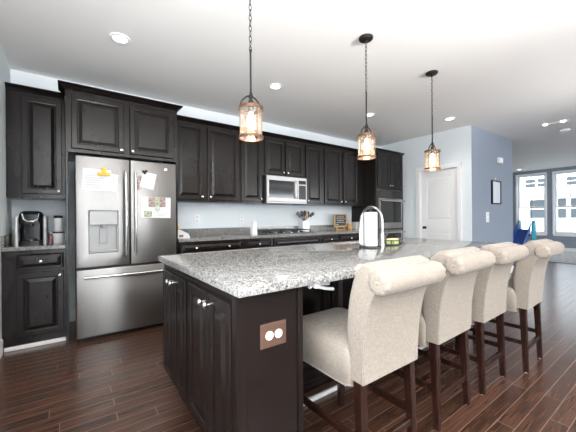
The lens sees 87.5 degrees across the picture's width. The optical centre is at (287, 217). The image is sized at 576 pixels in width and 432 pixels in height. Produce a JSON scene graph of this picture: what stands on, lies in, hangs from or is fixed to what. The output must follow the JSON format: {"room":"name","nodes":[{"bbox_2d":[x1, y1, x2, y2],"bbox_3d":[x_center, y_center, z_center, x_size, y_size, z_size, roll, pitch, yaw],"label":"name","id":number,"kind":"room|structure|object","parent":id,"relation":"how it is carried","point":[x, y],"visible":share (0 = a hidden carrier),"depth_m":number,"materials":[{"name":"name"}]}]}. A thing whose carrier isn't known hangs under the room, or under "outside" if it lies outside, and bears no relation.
{"room":"kitchen","nodes":[
{"label":"kitchen","id":0,"kind":"room"},
{"bbox_2d":[0,44,11,339],"bbox_3d":[-0.052,-0.203,-0.840,0.100,2.717,9.900,0,0,-36],"label":"wall","id":1,"kind":"structure","parent":0,"point":[5,73],"depth_m":2.74,"materials":[{"name":"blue paint"}]},
{"bbox_2d":[0,339,2,358],"bbox_3d":[0.195,1.089,-1.069,0.015,0.130,9.050,0,0,-36],"label":"baseboard","id":2,"kind":"structure","parent":1,"relation":"attached to","point":[1,340],"depth_m":2.54,"materials":[{"name":"white paint"}]},
{"bbox_2d":[1,234,11,247],"bbox_3d":[-2.663,0.210,2.865,0.020,0.100,0.628,0,0,-36],"label":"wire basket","id":3,"kind":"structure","parent":1,"relation":"attached to","point":[6,240],"depth_m":2.72,"materials":[{"name":"metal"}]},
{"bbox_2d":[58,80,182,339],"bbox_3d":[-1.871,-0.062,3.420,1.158,2.462,0.663,0,0,-36],"label":"tall cabinet","id":4,"kind":"object","parent":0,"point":[99,122],"visible":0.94,"depth_m":3.13,"materials":[{"name":"brown wood"}]},
{"bbox_2d":[10,69,378,321],"bbox_3d":[-0.451,-0.200,4.926,6.031,2.717,0.100,0,0,-36],"label":"wall","id":5,"kind":"structure","parent":0,"point":[211,215],"depth_m":4.37,"materials":[{"name":"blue paint"}]},
{"bbox_2d":[5,82,65,200],"bbox_3d":[-2.569,-0.733,3.092,0.451,1.078,0.378,0,0,-36],"label":"upper cabinet","id":6,"kind":"object","parent":5,"relation":"attached to","point":[35,117],"visible":0.98,"depth_m":2.96,"materials":[{"name":"brown wood"}]},
{"bbox_2d":[70,310,75,321],"bbox_3d":[-2.073,1.106,3.670,0.954,0.130,0.015,0,0,-36],"label":"baseboard","id":7,"kind":"structure","parent":5,"relation":"attached to","point":[72,312],"depth_m":3.40,"materials":[{"name":"white paint"}]},
{"bbox_2d":[194,215,199,222],"bbox_3d":[-1.284,0.016,4.252,0.074,0.120,0.008,0,0,-36],"label":"wall outlet","id":8,"kind":"object","parent":5,"relation":"attached to","point":[196,217],"visible":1,"depth_m":4.25,"materials":[{"name":"white paint"}]},
{"bbox_2d":[177,115,239,203],"bbox_3d":[-1.153,-0.745,4.121,0.943,1.074,0.378,0,0,-36],"label":"upper cabinet","id":9,"kind":"object","parent":5,"relation":"attached to","point":[208,163],"visible":0.89,"depth_m":4.00,"materials":[{"name":"brown wood"}]},
{"bbox_2d":[239,215,243,222],"bbox_3d":[-0.718,0.018,4.663,0.074,0.120,0.008,0,0,-36],"label":"wall outlet","id":10,"kind":"object","parent":5,"relation":"attached to","point":[241,217],"visible":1,"depth_m":4.66,"materials":[{"name":"white paint"}]},
{"bbox_2d":[235,127,264,203],"bbox_3d":[-0.612,-0.749,4.514,0.390,1.074,0.378,0,0,-36],"label":"upper cabinet","id":11,"kind":"object","parent":5,"relation":"attached to","point":[250,153],"visible":0.75,"depth_m":4.38,"materials":[{"name":"brown wood"}]},
{"bbox_2d":[180,225,346,235],"bbox_3d":[-0.168,0.192,5.053,3.620,0.100,0.020,0,0,-36],"label":"backsplash","id":12,"kind":"structure","parent":5,"relation":"attached to","point":[235,230],"depth_m":4.62,"materials":[{"name":"stone"}]},
{"bbox_2d":[263,131,305,177],"bbox_3d":[-0.137,-0.966,4.860,0.784,0.646,0.378,0,0,-36],"label":"upper cabinet","id":13,"kind":"object","parent":5,"relation":"attached to","point":[283,155],"visible":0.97,"depth_m":4.71,"materials":[{"name":"brown wood"}]},
{"bbox_2d":[263,175,306,204],"bbox_3d":[-0.108,-0.431,4.826,0.776,0.418,0.460,0,0,-36],"label":"microwave","id":14,"kind":"object","parent":13,"relation":"attached to","point":[277,190],"visible":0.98,"depth_m":4.65,"materials":[{"name":"grey metal"}]},
{"bbox_2d":[297,139,323,205],"bbox_3d":[0.351,-0.756,5.213,0.413,1.074,0.378,0,0,-36],"label":"upper cabinet","id":15,"kind":"object","parent":5,"relation":"attached to","point":[312,149],"visible":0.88,"depth_m":5.08,"materials":[{"name":"brown wood"}]},
{"bbox_2d":[316,143,364,206],"bbox_3d":[0.956,-0.760,5.652,1.078,1.074,0.378,0,0,-36],"label":"upper cabinet","id":16,"kind":"object","parent":5,"relation":"attached to","point":[342,172],"visible":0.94,"depth_m":5.50,"materials":[{"name":"brown wood"}]},
{"bbox_2d":[0,0,575,171],"bbox_3d":[4.840,-1.657,3.832,13.525,0.120,11.700,0,0,-36],"label":"ceiling","id":17,"kind":"structure","parent":0,"point":[506,69],"depth_m":2.96,"materials":[{"name":"paint"}]},
{"bbox_2d":[109,32,130,43],"bbox_3d":[-1.450,-1.546,2.597,0.164,0.010,0.164,0,0,-36],"label":"recessed light","id":18,"kind":"object","parent":17,"relation":"in","point":[119,38],"visible":1,"depth_m":2.59,"materials":[{"name":"white paint"}]},
{"bbox_2d":[238,0,262,141],"bbox_3d":[-0.242,-1.035,1.943,0.164,1.048,0.163,0,0,-36],"label":"pendant lamp","id":19,"kind":"object","parent":17,"relation":"hanging from","point":[250,121],"visible":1,"depth_m":1.94,"materials":[{"name":"glass"}]},
{"bbox_2d":[248,98,253,111],"bbox_3d":[-0.240,-0.728,1.943,0.036,0.090,0.036,0,0,-36],"label":"socket","id":20,"kind":"object","parent":19,"relation":"attached to","point":[250,108],"depth_m":1.93,"materials":[{"name":"brown metal"}]},
{"bbox_2d":[269,83,281,89],"bbox_3d":[-0.148,-1.555,3.566,0.164,0.010,0.164,0,0,-36],"label":"recessed light","id":21,"kind":"object","parent":17,"relation":"in","point":[275,86],"visible":1,"depth_m":3.56,"materials":[{"name":"white paint"}]},
{"bbox_2d":[357,33,375,159],"bbox_3d":[0.681,-1.042,2.616,0.164,1.048,0.163,0,0,-36],"label":"pendant lamp","id":22,"kind":"object","parent":17,"relation":"hanging from","point":[366,38],"visible":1,"depth_m":2.61,"materials":[{"name":"glass"}]},
{"bbox_2d":[364,128,368,138],"bbox_3d":[0.683,-0.735,2.616,0.036,0.090,0.036,0,0,-36],"label":"socket","id":23,"kind":"object","parent":22,"relation":"attached to","point":[366,129],"depth_m":2.60,"materials":[{"name":"brown metal"}]},
{"bbox_2d":[364,113,374,116],"bbox_3d":[1.240,-1.565,4.574,0.164,0.010,0.164,0,0,-36],"label":"recessed light","id":24,"kind":"object","parent":17,"relation":"in","point":[368,114],"visible":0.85,"depth_m":4.56,"materials":[{"name":"white paint"}]},
{"bbox_2d":[424,70,440,170],"bbox_3d":[1.562,-1.048,3.259,0.164,1.048,0.163,0,0,-36],"label":"pendant lamp","id":25,"kind":"object","parent":17,"relation":"hanging from","point":[431,73],"visible":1,"depth_m":3.25,"materials":[{"name":"glass"}]},
{"bbox_2d":[444,117,454,120],"bbox_3d":[2.570,-1.575,4.789,0.164,0.010,0.164,0,0,-36],"label":"recessed light","id":26,"kind":"object","parent":17,"relation":"in","point":[447,118],"visible":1,"depth_m":4.77,"materials":[{"name":"white paint"}]},
{"bbox_2d":[543,120,565,125],"bbox_3d":[4.457,-1.585,5.037,0.060,0.018,0.289,0,0,-36],"label":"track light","id":27,"kind":"object","parent":17,"relation":"attached to","point":[563,120],"visible":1,"depth_m":5.02,"materials":[{"name":"white paint"}]},
{"bbox_2d":[559,128,570,131],"bbox_3d":[5.016,-1.581,5.449,0.150,0.034,0.150,0,0,-36],"label":"smoke detector","id":28,"kind":"object","parent":17,"relation":"attached to","point":[567,129],"visible":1,"depth_m":5.41,"materials":[{"name":"white paint"}]},
{"bbox_2d":[0,262,575,431],"bbox_3d":[4.860,1.180,3.832,13.525,0.120,11.700,0,0,-36],"label":"floor","id":29,"kind":"structure","parent":0,"point":[117,382],"depth_m":2.03,"materials":[{"name":"brown wood"}]},
{"bbox_2d":[1,248,66,351],"bbox_3d":[-2.476,0.735,2.980,0.453,0.878,0.658,0,0,-36],"label":"base cabinet","id":30,"kind":"object","parent":29,"relation":"on","point":[33,282],"visible":0.97,"depth_m":2.73,"materials":[{"name":"brown wood"}]},
{"bbox_2d":[1,232,65,251],"bbox_3d":[-2.484,0.226,2.986,0.452,0.136,0.643,0,0,-36],"label":"countertop","id":31,"kind":"structure","parent":30,"relation":"on","point":[6,240],"depth_m":2.76,"materials":[{"name":"stone"}]},
{"bbox_2d":[12,226,13,244],"bbox_3d":[-2.676,0.167,2.938,0.030,0.185,0.040,0,0,-36],"label":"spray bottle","id":32,"kind":"object","parent":31,"relation":"on","point":[12,226],"visible":0.52,"depth_m":2.92,"materials":[{"name":"grey plastic"}]},
{"bbox_2d":[14,211,47,245],"bbox_3d":[-2.524,0.096,2.966,0.242,0.325,0.293,0,0,-36],"label":"coffee maker","id":33,"kind":"object","parent":31,"relation":"on","point":[31,227],"visible":0.99,"depth_m":2.92,"materials":[{"name":"black plastic"}]},
{"bbox_2d":[49,232,52,243],"bbox_3d":[-2.390,0.200,3.034,0.036,0.115,0.036,0,0,-36],"label":"bottle","id":34,"kind":"object","parent":31,"relation":"on","point":[50,233],"visible":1,"depth_m":3.02,"materials":[{"name":"red"}]},
{"bbox_2d":[52,231,63,242],"bbox_3d":[-2.367,0.200,3.100,0.100,0.115,0.100,0,0,-36],"label":"storage jar","id":35,"kind":"object","parent":31,"relation":"on","point":[58,237],"visible":0.84,"depth_m":3.06,"materials":[{"name":"white ceramic"}]},
{"bbox_2d":[53,216,62,231],"bbox_3d":[-2.368,0.059,3.100,0.076,0.165,0.076,0,0,-36],"label":"storage jar","id":36,"kind":"object","parent":35,"relation":"on","point":[57,220],"visible":1,"depth_m":3.07,"materials":[{"name":"white ceramic"}]},
{"bbox_2d":[75,155,175,340],"bbox_3d":[-1.796,0.286,3.321,0.904,1.765,0.853,0,0,-36],"label":"refrigerator","id":37,"kind":"object","parent":29,"relation":"on","point":[119,272],"depth_m":2.99,"materials":[{"name":"grey metal"}]},
{"bbox_2d":[82,168,110,190],"bbox_3d":[-1.825,-0.364,2.875,0.236,0.212,0.006,0,0,-36],"label":"paper sheet","id":38,"kind":"object","parent":37,"relation":"attached to","point":[91,180],"visible":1,"depth_m":2.86,"materials":[{"name":"white paper"}]},
{"bbox_2d":[97,167,109,175],"bbox_3d":[-1.774,-0.447,2.898,0.110,0.080,0.012,0,0,-36],"label":"clip","id":39,"kind":"object","parent":37,"relation":"attached to","point":[103,173],"visible":1,"depth_m":2.89,"materials":[{"name":"yellow plastic"}]},
{"bbox_2d":[105,173,117,191],"bbox_3d":[-1.724,-0.344,2.941,0.120,0.186,0.005,0,0,-36],"label":"paper sheet","id":40,"kind":"object","parent":37,"relation":"attached to","point":[112,180],"visible":1,"depth_m":2.94,"materials":[{"name":"white paper"}]},
{"bbox_2d":[140,172,155,189],"bbox_3d":[-1.459,-0.389,3.140,0.166,0.193,0.006,0,0,-36],"label":"paper sheet","id":41,"kind":"object","parent":37,"relation":"attached to","point":[151,177],"visible":1,"depth_m":3.14,"materials":[{"name":"white paper"}]},
{"bbox_2d":[141,196,170,217],"bbox_3d":[-1.394,-0.109,3.186,0.294,0.226,0.006,0,0,-36],"label":"paper sheet","id":42,"kind":"object","parent":37,"relation":"attached to","point":[164,212],"visible":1,"depth_m":3.19,"materials":[{"name":"white paper"}]},
{"bbox_2d":[144,211,151,216],"bbox_3d":[-1.459,-0.041,3.136,0.075,0.065,0.001,0,0,-36],"label":"photo","id":43,"kind":"object","parent":42,"relation":"attached to","point":[146,213],"visible":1,"depth_m":3.13},
{"bbox_2d":[148,197,154,206],"bbox_3d":[-1.429,-0.165,3.158,0.064,0.102,0.001,0,0,-36],"label":"photo","id":44,"kind":"object","parent":42,"relation":"attached to","point":[151,200],"visible":1,"depth_m":3.15},
{"bbox_2d":[155,197,158,206],"bbox_3d":[-1.386,-0.165,3.189,0.037,0.102,0.001,0,0,-36],"label":"photo","id":45,"kind":"object","parent":42,"relation":"attached to","point":[156,198],"visible":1,"depth_m":3.19},
{"bbox_2d":[159,198,165,206],"bbox_3d":[-1.343,-0.166,3.220,0.063,0.102,0.001,0,0,-36],"label":"photo","id":46,"kind":"object","parent":42,"relation":"attached to","point":[162,201],"visible":1,"depth_m":3.22},
{"bbox_2d":[178,239,243,253],"bbox_3d":[-1.095,0.725,3.982,0.856,0.878,0.658,0,0,-36],"label":"base cabinet","id":47,"kind":"object","parent":29,"relation":"on","point":[219,245],"visible":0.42,"depth_m":3.71,"materials":[{"name":"brown wood"}]},
{"bbox_2d":[178,225,363,241],"bbox_3d":[0.015,0.208,4.801,3.620,0.136,0.643,0,0,-36],"label":"countertop","id":48,"kind":"structure","parent":47,"relation":"on","point":[197,234],"depth_m":4.44,"materials":[{"name":"stone"}]},
{"bbox_2d":[178,230,189,237],"bbox_3d":[-1.326,0.200,3.768,0.170,0.100,0.102,0,0,-36],"label":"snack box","id":49,"kind":"object","parent":48,"relation":"on","point":[181,234],"visible":0.75,"depth_m":3.72,"materials":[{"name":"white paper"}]},
{"bbox_2d":[250,221,256,234],"bbox_3d":[-0.506,0.149,4.451,0.090,0.190,0.076,0,0,-36],"label":"soap bottle","id":50,"kind":"object","parent":48,"relation":"on","point":[253,230],"visible":0.93,"depth_m":4.42,"materials":[{"name":"white plastic"}]},
{"bbox_2d":[257,229,314,234],"bbox_3d":[-0.062,0.213,4.768,0.900,0.055,0.470,0,0,-36],"label":"cooktop","id":51,"kind":"object","parent":48,"relation":"in","point":[281,231],"visible":0.95,"depth_m":4.69,"materials":[{"name":"grey metal"}]},
{"bbox_2d":[299,221,309,230],"bbox_3d":[0.283,0.143,5.278,0.150,0.190,0.130,0,0,-36],"label":"utensil crock","id":52,"kind":"object","parent":48,"relation":"on","point":[302,224],"visible":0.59,"depth_m":5.22,"materials":[{"name":"white ceramic"}]},
{"bbox_2d":[334,214,346,229],"bbox_3d":[0.997,0.078,5.716,0.330,0.310,0.080,0,0,-36],"label":"chalkboard sign","id":53,"kind":"object","parent":48,"relation":"on","point":[340,220],"visible":0.99,"depth_m":5.71,"materials":[{"name":"brown wood"}]},
{"bbox_2d":[347,224,351,229],"bbox_3d":[1.206,0.171,5.880,0.096,0.120,0.096,0,0,-36],"label":"jar","id":54,"kind":"object","parent":48,"relation":"on","point":[349,226],"visible":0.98,"depth_m":5.84,"materials":[{"name":"brown wood"}]},
{"bbox_2d":[351,222,358,229],"bbox_3d":[1.323,0.155,5.922,0.100,0.150,0.130,0,0,-36],"label":"canister","id":55,"kind":"object","parent":48,"relation":"on","point":[355,225],"visible":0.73,"depth_m":5.87,"materials":[{"name":"grey"}]},
{"bbox_2d":[244,238,271,248],"bbox_3d":[-0.568,0.721,4.365,0.443,0.878,0.658,0,0,-36],"label":"base cabinet","id":56,"kind":"object","parent":29,"relation":"on","point":[257,242],"visible":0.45,"depth_m":4.12,"materials":[{"name":"brown wood"}]},
{"bbox_2d":[163,264,425,431],"bbox_3d":[0.557,0.713,2.295,2.691,0.878,1.085,0,0,-36],"label":"kitchen island","id":57,"kind":"object","parent":29,"relation":"on","point":[216,363],"visible":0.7,"depth_m":1.25,"materials":[{"name":"brown wood"}]},
{"bbox_2d":[260,319,285,349],"bbox_3d":[-0.056,0.458,1.185,0.122,0.095,0.012,0,0,-36],"label":"wall outlet","id":58,"kind":"object","parent":57,"relation":"attached to","point":[273,333],"visible":1,"depth_m":1.18,"materials":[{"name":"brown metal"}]},
{"bbox_2d":[266,331,273,339],"bbox_3d":[-0.071,0.459,1.170,0.035,0.035,0.004,0,0,-36],"label":"socket","id":59,"kind":"object","parent":58,"relation":"attached to","point":[269,334],"depth_m":1.17,"materials":[{"name":"white plastic"}]},
{"bbox_2d":[275,329,281,337],"bbox_3d":[-0.037,0.458,1.194,0.035,0.035,0.004,0,0,-36],"label":"socket","id":60,"kind":"object","parent":58,"relation":"attached to","point":[278,332],"depth_m":1.19,"materials":[{"name":"white plastic"}]},
{"bbox_2d":[158,237,519,297],"bbox_3d":[0.584,0.254,2.304,2.714,0.035,1.172,0,0,-36],"label":"island countertop","id":61,"kind":"structure","parent":57,"relation":"on","point":[240,273],"depth_m":1.66,"materials":[{"name":"stone"}]},
{"bbox_2d":[308,282,333,289],"bbox_3d":[0.142,0.308,1.381,0.155,0.064,0.060,0,0,-36],"label":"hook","id":62,"kind":"object","parent":61,"relation":"attached to","point":[316,286],"visible":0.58,"depth_m":1.37,"materials":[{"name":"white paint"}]},
{"bbox_2d":[361,206,380,247],"bbox_3d":[0.658,0.071,2.396,0.160,0.328,0.160,0,0,-36],"label":"paper towel holder","id":63,"kind":"object","parent":61,"relation":"on","point":[363,246],"visible":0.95,"depth_m":2.38,"materials":[{"name":"grey metal"}]},
{"bbox_2d":[359,212,377,245],"bbox_3d":[0.651,0.088,2.397,0.117,0.268,0.116,0,0,-36],"label":"paper towel roll","id":64,"kind":"object","parent":63,"relation":"on","point":[370,218],"visible":1,"depth_m":2.36,"materials":[{"name":"white paper"}]},
{"bbox_2d":[359,206,389,245],"bbox_3d":[0.751,0.065,2.644,0.108,0.340,0.273,0,0,-36],"label":"faucet","id":65,"kind":"object","parent":61,"relation":"on","point":[382,236],"visible":0.84,"depth_m":2.54,"materials":[{"name":"silver metal"}]},
{"bbox_2d":[385,240,399,245],"bbox_3d":[0.891,0.209,2.562,0.118,0.046,0.084,0,0,-36],"label":"sponge caddy","id":66,"kind":"object","parent":61,"relation":"on","point":[393,244],"visible":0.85,"depth_m":2.54,"materials":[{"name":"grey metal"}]},
{"bbox_2d":[387,238,398,243],"bbox_3d":[0.891,0.200,2.562,0.092,0.047,0.060,0,0,-36],"label":"sponge","id":67,"kind":"object","parent":66,"relation":"in","point":[388,242],"visible":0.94,"depth_m":2.54,"materials":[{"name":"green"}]},
{"bbox_2d":[272,235,320,246],"bbox_3d":[-0.011,0.717,4.769,0.928,0.878,0.658,0,0,-36],"label":"base cabinet","id":68,"kind":"object","parent":29,"relation":"on","point":[313,239],"visible":0.08,"depth_m":4.50,"materials":[{"name":"brown wood"}]},
{"bbox_2d":[321,234,338,242],"bbox_3d":[0.531,0.713,5.163,0.408,0.878,0.658,0,0,-36],"label":"base cabinet","id":69,"kind":"object","parent":29,"relation":"on","point":[330,238],"visible":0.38,"depth_m":4.91,"materials":[{"name":"brown wood"}]},
{"bbox_2d":[339,233,363,241],"bbox_3d":[1.093,0.709,5.571,0.977,0.878,0.658,0,0,-36],"label":"base cabinet","id":70,"kind":"object","parent":29,"relation":"on","point":[351,236],"visible":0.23,"depth_m":5.18,"materials":[{"name":"brown wood"}]},
{"bbox_2d":[303,255,445,431],"bbox_3d":[0.347,0.665,1.499,0.441,0.976,0.674,0,0,-36],"label":"counter stool","id":71,"kind":"object","parent":29,"relation":"on","point":[356,346],"visible":0.98,"depth_m":1.31,"materials":[{"name":"beige fabric"}]},
{"bbox_2d":[351,148,404,229],"bbox_3d":[1.815,-0.081,6.100,0.914,2.446,0.658,0,0,-36],"label":"tall cabinet","id":72,"kind":"object","parent":29,"relation":"on","point":[385,172],"visible":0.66,"depth_m":5.81,"materials":[{"name":"brown wood"}]},
{"bbox_2d":[378,189,404,238],"bbox_3d":[1.877,0.147,6.059,0.756,1.380,0.599,0,0,-36],"label":"wall oven","id":73,"kind":"object","parent":72,"relation":"in","point":[389,201],"visible":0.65,"depth_m":5.86,"materials":[{"name":"grey metal"}]},
{"bbox_2d":[367,247,495,431],"bbox_3d":[0.842,0.661,1.887,0.441,0.976,0.674,0,0,-37],"label":"counter stool","id":74,"kind":"object","parent":29,"relation":"on","point":[445,314],"visible":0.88,"depth_m":1.66,"materials":[{"name":"beige fabric"}]},
{"bbox_2d":[415,242,528,394],"bbox_3d":[1.295,0.658,2.212,0.441,0.976,0.674,0,0,-37],"label":"counter stool","id":75,"kind":"object","parent":29,"relation":"on","point":[489,298],"visible":0.67,"depth_m":1.97,"materials":[{"name":"beige fabric"}]},
{"bbox_2d":[455,239,564,372],"bbox_3d":[1.789,0.654,2.481,0.441,0.976,0.674,0,0,-38],"label":"counter stool","id":76,"kind":"object","parent":29,"relation":"on","point":[525,288],"visible":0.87,"depth_m":2.25,"materials":[{"name":"beige fabric"}]},
{"bbox_2d":[548,252,575,263],"bbox_3d":[8.297,1.088,7.688,3.050,0.014,5.100,0,0,-36],"label":"area rug","id":77,"kind":"object","parent":29,"relation":"on","point":[565,257],"visible":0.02,"depth_m":8.07,"materials":[{"name":"grey carpet"}]},
{"bbox_2d":[513,221,536,244],"bbox_3d":[6.230,0.589,8.080,1.470,1.018,0.370,0,0,-36],"label":"slide","id":78,"kind":"object","parent":77,"relation":"on","point":[520,235],"visible":0.59,"depth_m":8.18,"materials":[{"name":"blue plastic"}]},
{"bbox_2d":[379,125,471,240],"bbox_3d":[2.615,-0.222,5.921,0.100,2.717,1.893,0,0,-36],"label":"wall","id":79,"kind":"structure","parent":0,"point":[454,145],"depth_m":5.63,"materials":[{"name":"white paint"}]},
{"bbox_2d":[421,168,456,239],"bbox_3d":[2.795,0.118,5.598,0.101,2.018,0.679,0,0,-36],"label":"door","id":80,"kind":"structure","parent":79,"relation":"in","point":[438,187],"depth_m":5.59,"materials":[{"name":"white paint"}]},
{"bbox_2d":[416,162,461,240],"bbox_3d":[2.782,0.081,5.589,0.022,2.109,0.848,0,0,-36],"label":"trim","id":81,"kind":"structure","parent":79,"relation":"attached to","point":[458,165],"depth_m":5.30,"materials":[{"name":"white paint"}]},
{"bbox_2d":[471,125,512,242],"bbox_3d":[3.865,-0.231,5.718,1.880,2.717,0.100,0,0,-36],"label":"wall","id":82,"kind":"structure","parent":0,"point":[486,147],"depth_m":5.56,"materials":[{"name":"blue paint"}]},
{"bbox_2d":[486,212,488,221],"bbox_3d":[3.644,-0.014,5.487,0.125,0.185,0.012,0,0,-36],"label":"light switch","id":83,"kind":"object","parent":82,"relation":"attached to","point":[487,213],"visible":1,"depth_m":5.47,"materials":[{"name":"white paint"}]},
{"bbox_2d":[491,177,501,203],"bbox_3d":[3.943,-0.516,5.696,0.410,0.515,0.030,0,0,-36],"label":"picture frame","id":84,"kind":"object","parent":82,"relation":"attached to","point":[495,185],"visible":1,"depth_m":5.67,"materials":[{"name":"black plastic"}]},
{"bbox_2d":[493,181,499,202],"bbox_3d":[3.940,-0.481,5.700,0.366,0.401,0.016,0,0,-36],"label":"picture","id":85,"kind":"object","parent":84,"relation":"attached to","point":[496,184],"depth_m":5.69,"materials":[{"name":"white glass"}]},
{"bbox_2d":[497,157,502,163],"bbox_3d":[4.082,-1.099,5.787,0.160,0.110,0.052,0,0,-36],"label":"box","id":86,"kind":"object","parent":82,"relation":"attached to","point":[499,159],"visible":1,"depth_m":5.75,"materials":[{"name":"white paint"}]},
{"bbox_2d":[513,166,575,247],"bbox_3d":[10.268,-0.278,7.829,0.140,2.717,11.600,0,0,-36],"label":"wall","id":87,"kind":"structure","parent":0,"point":[567,241],"depth_m":9.95,"materials":[{"name":"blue paint"}]},
{"bbox_2d":[515,172,546,235],"bbox_3d":[8.379,-0.461,10.363,0.177,2.110,0.860,0,0,-36],"label":"window","id":88,"kind":"structure","parent":87,"relation":"in","point":[542,233],"depth_m":10.26,"materials":[{"name":"white paint"}]},
{"bbox_2d":[552,169,575,236],"bbox_3d":[8.966,-0.465,9.554,0.177,2.110,0.860,0,0,-36],"label":"window","id":89,"kind":"structure","parent":87,"relation":"in","point":[554,187],"depth_m":9.83,"materials":[{"name":"white paint"}]},
{"bbox_2d":[564,248,575,251],"bbox_3d":[10.244,1.016,7.743,0.015,0.130,11.500,0,0,-36],"label":"baseboard","id":90,"kind":"structure","parent":87,"relation":"attached to","point":[566,249],"depth_m":9.52,"materials":[{"name":"white paint"}]},
{"label":"outside","id":91,"kind":"structure","parent":0,"visible":0},
{"bbox_3d":[26.626,4.061,25.493,47.000,0.200,70.000,0,0,-36],"label":"ground","id":92,"kind":"structure","parent":91,"visible":0},
{"bbox_2d":[520,173,575,231],"bbox_3d":[21.999,-2.005,16.913,8.500,12.000,17.500,0,0,-36],"label":"townhouse","id":93,"kind":"structure","parent":92,"relation":"on","point":[536,199],"depth_m":18.82,"materials":[{"name":"grey"}]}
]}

